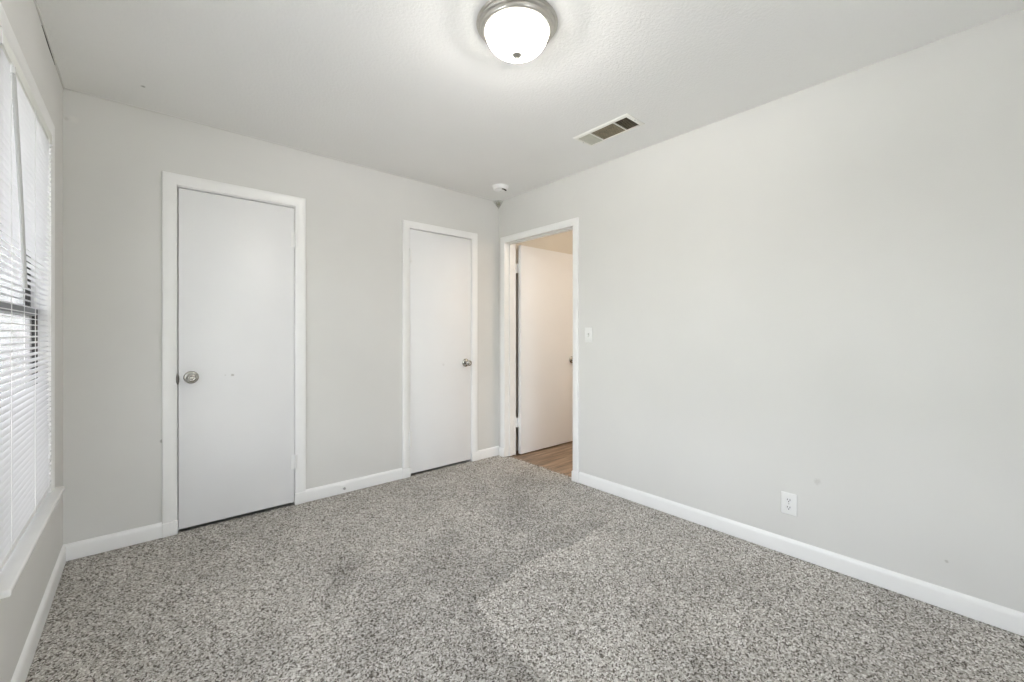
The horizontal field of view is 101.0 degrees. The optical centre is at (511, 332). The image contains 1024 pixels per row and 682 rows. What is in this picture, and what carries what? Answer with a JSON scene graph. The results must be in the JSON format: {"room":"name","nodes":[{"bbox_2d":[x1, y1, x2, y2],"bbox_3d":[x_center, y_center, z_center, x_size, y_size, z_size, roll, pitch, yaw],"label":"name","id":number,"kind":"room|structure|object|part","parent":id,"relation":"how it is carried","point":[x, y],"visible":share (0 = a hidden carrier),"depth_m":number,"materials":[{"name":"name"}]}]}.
{"room":"empty bedroom","nodes":[
{"label":"empty bedroom","id":0,"kind":"room"},
{"bbox_2d":[0,0,62,681],"bbox_3d":[-0.526,-0.028,0.017,0.140,2.470,5.600,0,0,-41],"label":"wall","id":1,"kind":"structure","parent":0,"point":[18,611],"depth_m":1.74,"materials":[{"name":"beige paint"}]},
{"bbox_2d":[0,2,64,598],"bbox_3d":[-1.754,-0.105,1.461,0.185,1.632,1.025,0,0,-41],"label":"window","id":2,"kind":"structure","parent":1,"relation":"in","point":[16,563],"depth_m":1.76,"materials":[{"name":"white metal"}]},
{"bbox_3d":[-1.758,-0.084,1.453,0.018,0.032,0.814,0,0,-41],"label":"sash rail","id":3,"kind":"part","parent":2,"relation":"part of","materials":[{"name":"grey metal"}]},
{"bbox_3d":[-1.742,-0.086,1.466,0.018,0.032,0.814,0,0,-41],"label":"sash rail","id":4,"kind":"part","parent":2,"relation":"part of","materials":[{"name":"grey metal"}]},
{"bbox_2d":[0,26,52,572],"bbox_3d":[-1.708,-0.091,1.493,0.044,1.524,0.862,0,0,-41],"label":"window blind","id":5,"kind":"object","parent":2,"relation":"attached to","point":[26,140],"visible":1,"depth_m":1.40,"materials":[{"name":"white plastic"}]},
{"bbox_3d":[-1.505,-0.078,1.253,0.029,1.470,0.002,0,0,-41],"label":"ladder cord","id":6,"kind":"part","parent":5,"relation":"part of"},
{"bbox_3d":[-1.712,0.659,1.489,0.019,0.021,0.846,0,0,-41],"label":"rail","id":7,"kind":"part","parent":5,"relation":"part of","materials":[{"name":"white plastic"}]},
{"bbox_3d":[-1.745,-0.078,1.528,0.029,1.470,0.002,0,0,-41],"label":"ladder cord","id":8,"kind":"part","parent":5,"relation":"part of","materials":[{"name":"white fabric"}]},
{"bbox_3d":[-1.939,-0.078,1.750,0.029,1.470,0.002,0,0,-41],"label":"ladder cord","id":9,"kind":"part","parent":5,"relation":"part of","materials":[{"name":"white fabric"}]},
{"bbox_3d":[-1.758,-0.460,1.453,0.018,0.785,0.868,0,0,-41],"label":"sash","id":10,"kind":"part","parent":2,"relation":"part of","materials":[{"name":"grey metal"}]},
{"bbox_3d":[-1.710,-0.115,1.495,0.016,1.611,1.008,0,0,-41],"label":"casing","id":11,"kind":"part","parent":2,"relation":"part of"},
{"bbox_3d":[-1.713,0.701,1.497,0.075,0.021,1.025,0,0,-41],"label":"sill","id":12,"kind":"part","parent":2,"relation":"part of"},
{"bbox_3d":[-1.742,0.293,1.466,0.018,0.790,0.868,0,0,-41],"label":"sash","id":13,"kind":"part","parent":2,"relation":"part of","materials":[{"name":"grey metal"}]},
{"bbox_2d":[11,546,65,681],"bbox_3d":[-0.464,1.134,0.063,0.013,0.086,5.587,0,0,-41],"label":"baseboard","id":14,"kind":"structure","parent":1,"relation":"attached to","point":[20,674],"depth_m":1.62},
{"bbox_2d":[42,27,54,63],"bbox_3d":[-2.031,-1.254,1.849,0.003,0.012,0.340,0,0,-41],"label":"trim","id":15,"kind":"structure","parent":1,"relation":"attached to","point":[42,27],"depth_m":1.84,"materials":[{"name":"grey"}]},
{"bbox_2d":[34,0,64,88],"bbox_3d":[-1.784,-1.262,1.571,0.013,0.011,1.596,0,0,-41],"label":"trim","id":16,"kind":"structure","parent":1,"relation":"attached to","point":[35,1],"depth_m":1.82,"materials":[{"name":"beige paint"}]},
{"bbox_2d":[63,88,572,559],"bbox_3d":[-0.482,-0.028,3.846,5.238,2.470,0.115,0,0,-41],"label":"wall","id":17,"kind":"structure","parent":0,"point":[115,155],"depth_m":2.55,"materials":[{"name":"beige paint"}]},
{"bbox_2d":[162,171,305,537],"bbox_3d":[-1.743,0.123,2.702,0.770,2.108,0.183,0,0,-41],"label":"door","id":18,"kind":"structure","parent":17,"relation":"in","point":[234,256],"depth_m":2.65,"materials":[{"name":"white paint"}]},
{"bbox_3d":[-1.958,0.272,2.472,0.017,0.068,0.017,0,0,-41],"label":"strike plate","id":19,"kind":"part","parent":18,"relation":"part of","materials":[{"name":"metal"}]},
{"bbox_3d":[-1.894,0.266,2.496,0.075,0.075,0.067,0,0,-41],"label":"knob","id":20,"kind":"part","parent":18,"relation":"part of","materials":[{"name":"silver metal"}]},
{"bbox_2d":[63,446,498,560],"bbox_3d":[-1.216,1.134,3.121,2.898,0.086,0.013,0,0,-41],"label":"baseboard","id":21,"kind":"structure","parent":17,"relation":"attached to","point":[96,545],"depth_m":2.40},
{"bbox_2d":[66,88,496,201],"bbox_3d":[-1.220,-1.261,3.125,2.878,0.010,0.007,0,0,-41],"label":"trim","id":22,"kind":"structure","parent":17,"relation":"attached to","point":[66,88],"depth_m":2.72,"materials":[{"name":"beige paint"}]},
{"bbox_2d":[402,220,478,478],"bbox_3d":[-0.622,0.131,3.679,0.760,2.092,0.183,0,0,-41],"label":"door","id":23,"kind":"structure","parent":17,"relation":"in","point":[440,264],"depth_m":3.64,"materials":[{"name":"white paint"}]},
{"bbox_3d":[-0.398,0.272,3.800,0.075,0.075,0.067,0,0,-41],"label":"knob","id":24,"kind":"part","parent":23,"relation":"part of","materials":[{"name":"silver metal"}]},
{"bbox_2d":[25,441,1023,681],"bbox_3d":[1.187,1.242,2.008,5.338,0.131,6.590,0,0,-41],"label":"floor","id":25,"kind":"structure","parent":0,"point":[497,568],"depth_m":1.84,"materials":[{"name":"carpet"}]},
{"bbox_2d":[36,0,1023,201],"bbox_3d":[1.187,-1.313,2.008,5.338,0.100,6.590,0,0,-41],"label":"ceiling","id":26,"kind":"structure","parent":0,"point":[412,89],"depth_m":2.00,"materials":[{"name":"paint"}]},
{"bbox_2d":[492,184,508,191],"bbox_3d":[-0.099,-1.241,3.646,0.144,0.043,0.144,0,0,-41],"label":"smoke detector","id":27,"kind":"object","parent":26,"relation":"attached to","point":[496,187],"visible":1,"depth_m":3.60,"materials":[{"name":"white plastic"}]},
{"bbox_2d":[476,0,557,62],"bbox_3d":[0.021,-1.188,1.731,0.333,0.150,0.333,0,0,-41],"label":"ceiling lamp","id":28,"kind":"object","parent":26,"relation":"attached to","point":[516,31],"visible":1,"depth_m":1.65,"materials":[{"name":"white glass"}]},
{"bbox_3d":[0.021,-1.190,1.731,0.255,0.093,0.255,0,0,-41],"label":"lamp shade","id":29,"kind":"part","parent":28,"relation":"part of","materials":[{"name":"white glass"}]},
{"bbox_2d":[573,113,644,145],"bbox_3d":[0.599,-1.258,2.642,0.185,0.009,0.408,0,0,-41],"label":"ceiling vent","id":30,"kind":"object","parent":26,"relation":"in","point":[624,123],"visible":1,"depth_m":2.62,"materials":[{"name":"white metal"}]},
{"bbox_2d":[499,9,1023,612],"bbox_3d":[1.512,-0.028,2.291,0.125,2.470,6.350,0,0,-41],"label":"wall","id":31,"kind":"structure","parent":0,"point":[815,294],"depth_m":2.09,"materials":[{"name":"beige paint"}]},
{"bbox_2d":[499,217,578,482],"bbox_3d":[0.571,0.131,3.998,0.992,2.113,0.980,0,0,-41],"label":"door","id":32,"kind":"structure","parent":31,"relation":"in","point":[548,281],"depth_m":4.18,"materials":[{"name":"white paint"}]},
{"bbox_3d":[0.314,0.130,3.774,0.016,2.111,0.974,0,0,-41],"label":"casing","id":33,"kind":"part","parent":32,"relation":"part of","materials":[{"name":"white wood"}]},
{"bbox_2d":[585,327,591,341],"bbox_3d":[0.584,0.017,3.245,0.020,0.116,0.072,0,0,-41],"label":"light switch","id":34,"kind":"object","parent":31,"relation":"attached to","point":[588,330],"visible":1,"depth_m":3.25,"materials":[{"name":"white plastic"}]},
{"bbox_2d":[781,491,796,516],"bbox_3d":[1.469,0.907,2.239,0.009,0.115,0.074,0,0,-41],"label":"wall outlet","id":35,"kind":"object","parent":31,"relation":"attached to","point":[788,500],"visible":1,"depth_m":2.23,"materials":[{"name":"white plastic"}]},
{"bbox_2d":[785,497,791,502],"bbox_3d":[1.467,0.888,2.237,0.003,0.028,0.034,0,0,-41],"label":"receptacle","id":36,"kind":"object","parent":35,"relation":"attached to","point":[787,499],"depth_m":2.24,"materials":[{"name":"white plastic"}]},
{"bbox_2d":[785,504,791,510],"bbox_3d":[1.467,0.927,2.237,0.003,0.028,0.034,0,0,-41],"label":"receptacle","id":37,"kind":"object","parent":35,"relation":"attached to","point":[788,507],"depth_m":2.24,"materials":[{"name":"white plastic"}]},
{"bbox_2d":[579,472,1023,635],"bbox_3d":[2.038,1.134,1.583,0.013,0.086,4.591,0,0,-41],"label":"baseboard","id":38,"kind":"structure","parent":31,"relation":"attached to","point":[999,616],"depth_m":2.08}
]}

